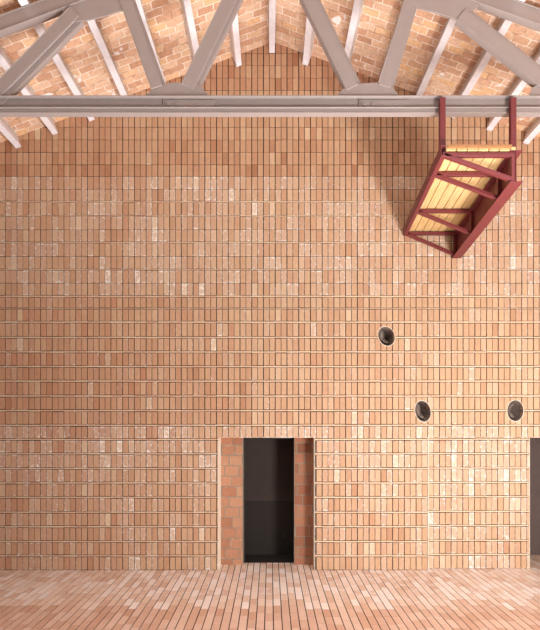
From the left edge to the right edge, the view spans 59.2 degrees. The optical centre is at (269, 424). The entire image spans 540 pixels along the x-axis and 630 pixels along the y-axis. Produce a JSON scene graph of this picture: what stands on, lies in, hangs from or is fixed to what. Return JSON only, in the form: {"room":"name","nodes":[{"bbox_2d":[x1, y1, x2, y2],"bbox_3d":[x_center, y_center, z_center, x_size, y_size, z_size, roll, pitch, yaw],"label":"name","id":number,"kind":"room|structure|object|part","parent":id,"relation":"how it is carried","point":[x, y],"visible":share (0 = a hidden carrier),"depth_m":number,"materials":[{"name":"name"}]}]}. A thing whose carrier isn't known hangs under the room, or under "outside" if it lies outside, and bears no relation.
{"room":"brick industrial hall","nodes":[
{"label":"brick industrial hall","id":0,"kind":"room"},
{"bbox_2d":[245,439,292,500],"bbox_3d":[-0.200,1.300,10.310,3.800,3.200,0.820,0,0,0],"label":"wall","id":1,"kind":"structure","parent":0,"point":[268,462],"depth_m":10.62,"materials":[{"name":"paint"}]},
{"bbox_2d":[245,501,292,554],"bbox_3d":[-0.200,2.298,10.662,3.600,1.196,0.115,0,0,0],"label":"trim","id":2,"kind":"structure","parent":1,"relation":"attached to","point":[266,522],"depth_m":10.61,"materials":[{"name":"paint"}]},
{"bbox_2d":[0,43,539,569],"bbox_3d":[0.179,-2.600,9.678,14.959,11.000,0.364,0,0,0],"label":"wall","id":3,"kind":"structure","parent":0,"point":[171,288],"depth_m":9.50,"materials":[{"name":"brick"}]},
{"bbox_2d":[221,438,312,564],"bbox_3d":[-0.064,1.551,9.928,1.952,2.698,0.144,0,0,0],"label":"doorway","id":4,"kind":"structure","parent":3,"relation":"in","point":[232,449],"depth_m":9.86,"materials":[{"name":"brick"}]},
{"bbox_2d":[244,438,293,562],"bbox_3d":[-0.027,1.551,10.030,1.059,2.698,0.060,0,0,0],"label":"door frame","id":5,"kind":"structure","parent":4,"relation":"attached to","point":[244,438],"depth_m":10.00,"materials":[{"name":"black metal"}]},
{"bbox_2d":[378,326,394,345],"bbox_3d":[2.287,-1.799,9.671,0.432,0.450,0.349,0,0,0],"label":"duct opening","id":6,"kind":"object","parent":3,"relation":"attached to","point":[386,336],"visible":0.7,"depth_m":9.65,"materials":[{"name":"grey metal"}]},
{"bbox_2d":[414,400,430,421],"bbox_3d":[3.017,-0.298,9.671,0.415,0.487,0.349,0,0,0],"label":"duct opening","id":7,"kind":"object","parent":3,"relation":"attached to","point":[423,410],"visible":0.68,"depth_m":9.65,"materials":[{"name":"grey metal"}]},
{"bbox_2d":[403,97,522,257],"bbox_3d":[3.111,-4.018,8.081,1.150,1.375,2.928,0,0,5],"label":"platform","id":8,"kind":"object","parent":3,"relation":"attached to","point":[465,186],"visible":1,"depth_m":7.53,"materials":[{"name":"red metal"}]},
{"bbox_2d":[507,400,523,421],"bbox_3d":[4.865,-0.308,9.671,0.423,0.487,0.349,0,0,0],"label":"duct opening","id":9,"kind":"object","parent":3,"relation":"attached to","point":[515,407],"visible":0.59,"depth_m":9.62,"materials":[{"name":"grey metal"}]},
{"bbox_2d":[0,555,539,629],"bbox_3d":[0.050,2.906,3.950,16.100,0.016,14.900,0,0,0],"label":"floor","id":10,"kind":"structure","parent":0,"point":[247,596],"depth_m":7.94,"materials":[{"name":"brick"}]},
{"bbox_2d":[0,0,539,142],"bbox_3d":[0.000,-6.283,6.250,15.200,2.914,6.500,0,0,0],"label":"ceiling","id":11,"kind":"structure","parent":0,"point":[165,18],"depth_m":8.54,"materials":[{"name":"brick"}]},
{"bbox_2d":[0,0,539,116],"bbox_3d":[0.000,-5.964,6.938,14.400,2.920,0.124,0,0,0],"label":"roof truss","id":12,"kind":"object","parent":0,"point":[188,98],"visible":1,"depth_m":6.90,"materials":[{"name":"grey metal"}]},
{"bbox_3d":[-4.130,-4.902,6.913,0.754,0.290,0.018,0,0,0],"label":"gusset plate","id":13,"kind":"part","parent":12,"relation":"part of","materials":[{"name":"beige paint"}]},
{"bbox_2d":[0,117,20,148],"bbox_3d":[-5.075,-5.651,6.247,0.218,0.263,6.495,0,0,0],"label":"rafter","id":14,"kind":"structure","parent":12,"relation":"on","point":[7,131],"depth_m":9.14,"materials":[{"name":"white wood"}]},
{"bbox_2d":[0,46,57,134],"bbox_3d":[-4.342,-5.923,6.247,0.218,0.263,6.495,0,0,0],"label":"rafter","id":15,"kind":"structure","parent":12,"relation":"on","point":[6,62],"depth_m":8.33,"materials":[{"name":"white wood"}]},
{"bbox_2d":[18,0,94,120],"bbox_3d":[-3.608,-6.195,6.247,0.218,0.263,6.495,0,0,0],"label":"rafter","id":16,"kind":"structure","parent":12,"relation":"on","point":[40,28],"depth_m":8.16,"materials":[{"name":"white wood"}]},
{"bbox_3d":[-2.574,-6.244,6.913,1.134,0.749,0.018,0,0,0],"label":"gusset plate","id":17,"kind":"part","parent":12,"relation":"part of","materials":[{"name":"beige paint"}]},
{"bbox_2d":[86,19,127,94],"bbox_3d":[-2.873,-6.466,6.247,0.218,0.263,6.495,0,0,0],"label":"rafter","id":18,"kind":"structure","parent":12,"relation":"on","point":[94,28],"depth_m":8.25,"materials":[{"name":"white wood"}]},
{"bbox_2d":[135,0,165,83],"bbox_3d":[-2.140,-6.738,6.247,0.218,0.262,6.495,0,0,0],"label":"rafter","id":19,"kind":"structure","parent":12,"relation":"on","point":[138,2],"depth_m":7.97,"materials":[{"name":"white wood"}]},
{"bbox_3d":[-1.345,-4.869,6.913,0.972,0.226,0.018,0,0,0],"label":"gusset plate","id":20,"kind":"part","parent":12,"relation":"part of","materials":[{"name":"beige paint"}]},
{"bbox_2d":[180,0,198,58],"bbox_3d":[-1.406,-7.009,6.247,0.218,0.263,6.495,0,0,0],"label":"rafter","id":21,"kind":"structure","parent":12,"relation":"on","point":[189,23],"depth_m":8.27,"materials":[{"name":"white wood"}]},
{"bbox_3d":[-1.175,-4.676,6.925,0.720,0.118,0.014,0,0,0],"label":"splice plate","id":22,"kind":"part","parent":12,"relation":"part of","materials":[{"name":"beige paint"}]},
{"bbox_2d":[229,13,241,66],"bbox_3d":[-0.671,-7.281,6.247,0.217,0.263,6.495,0,0,0],"label":"rafter","id":23,"kind":"structure","parent":12,"relation":"on","point":[234,30],"depth_m":8.95,"materials":[{"name":"white wood"}]},
{"bbox_2d":[268,0,275,52],"bbox_3d":[0.040,-7.546,6.247,0.185,0.226,6.495,0,0,0],"label":"rafter","id":24,"kind":"structure","parent":12,"relation":"on","point":[271,3],"depth_m":8.87,"materials":[{"name":"white wood"}]},
{"bbox_2d":[302,18,314,65],"bbox_3d":[0.753,-7.304,6.247,0.216,0.262,6.495,0,0,0],"label":"rafter","id":25,"kind":"structure","parent":12,"relation":"on","point":[309,32],"depth_m":9.01,"materials":[{"name":"white wood"}]},
{"bbox_2d":[345,0,363,61],"bbox_3d":[1.487,-7.042,6.247,0.216,0.262,6.495,0,0,0],"label":"rafter","id":26,"kind":"structure","parent":12,"relation":"on","point":[358,4],"depth_m":8.33,"materials":[{"name":"white wood"}]},
{"bbox_3d":[1.418,-4.869,6.913,0.943,0.226,0.018,0,0,0],"label":"gusset plate","id":27,"kind":"part","parent":12,"relation":"part of","materials":[{"name":"beige paint"}]},
{"bbox_3d":[1.676,-4.676,6.925,0.720,0.118,0.014,0,0,0],"label":"splice plate","id":28,"kind":"part","parent":12,"relation":"part of","materials":[{"name":"beige paint"}]},
{"bbox_2d":[379,1,402,81],"bbox_3d":[2.221,-6.780,6.247,0.216,0.262,6.495,0,0,0],"label":"rafter","id":29,"kind":"structure","parent":12,"relation":"on","point":[381,71],"depth_m":8.75,"materials":[{"name":"white wood"}]},
{"bbox_2d":[416,18,455,94],"bbox_3d":[2.955,-6.518,6.247,0.216,0.262,6.495,0,0,0],"label":"rafter","id":30,"kind":"structure","parent":12,"relation":"on","point":[444,37],"depth_m":8.30,"materials":[{"name":"white wood"}]},
{"bbox_3d":[2.546,-6.269,6.913,1.075,0.755,0.018,0,0,0],"label":"gusset plate","id":31,"kind":"part","parent":12,"relation":"part of","materials":[{"name":"beige paint"}]},
{"bbox_2d":[452,0,524,117],"bbox_3d":[3.689,-6.256,6.247,0.216,0.262,6.495,0,0,0],"label":"rafter","id":32,"kind":"structure","parent":12,"relation":"on","point":[504,25],"depth_m":8.21,"materials":[{"name":"white wood"}]},
{"bbox_2d":[486,47,539,130],"bbox_3d":[4.423,-5.994,6.247,0.216,0.262,6.495,0,0,0],"label":"rafter","id":33,"kind":"structure","parent":12,"relation":"on","point":[519,84],"depth_m":8.43,"materials":[{"name":"white wood"}]},
{"bbox_2d":[523,117,539,143],"bbox_3d":[5.157,-5.732,6.247,0.216,0.262,6.495,0,0,0],"label":"rafter","id":34,"kind":"structure","parent":12,"relation":"on","point":[533,130],"depth_m":9.21,"materials":[{"name":"white wood"}]},
{"bbox_3d":[4.167,-4.887,6.913,0.827,0.262,0.018,0,0,0],"label":"gusset plate","id":35,"kind":"part","parent":12,"relation":"part of","materials":[{"name":"beige paint"}]},
{"bbox_2d":[530,438,539,554],"bbox_3d":[6.000,1.500,10.125,4.200,2.800,1.150,0,0,0],"label":"wall","id":36,"kind":"structure","parent":0,"point":[534,442],"depth_m":10.60,"materials":[{"name":"grey paint"}]}
]}

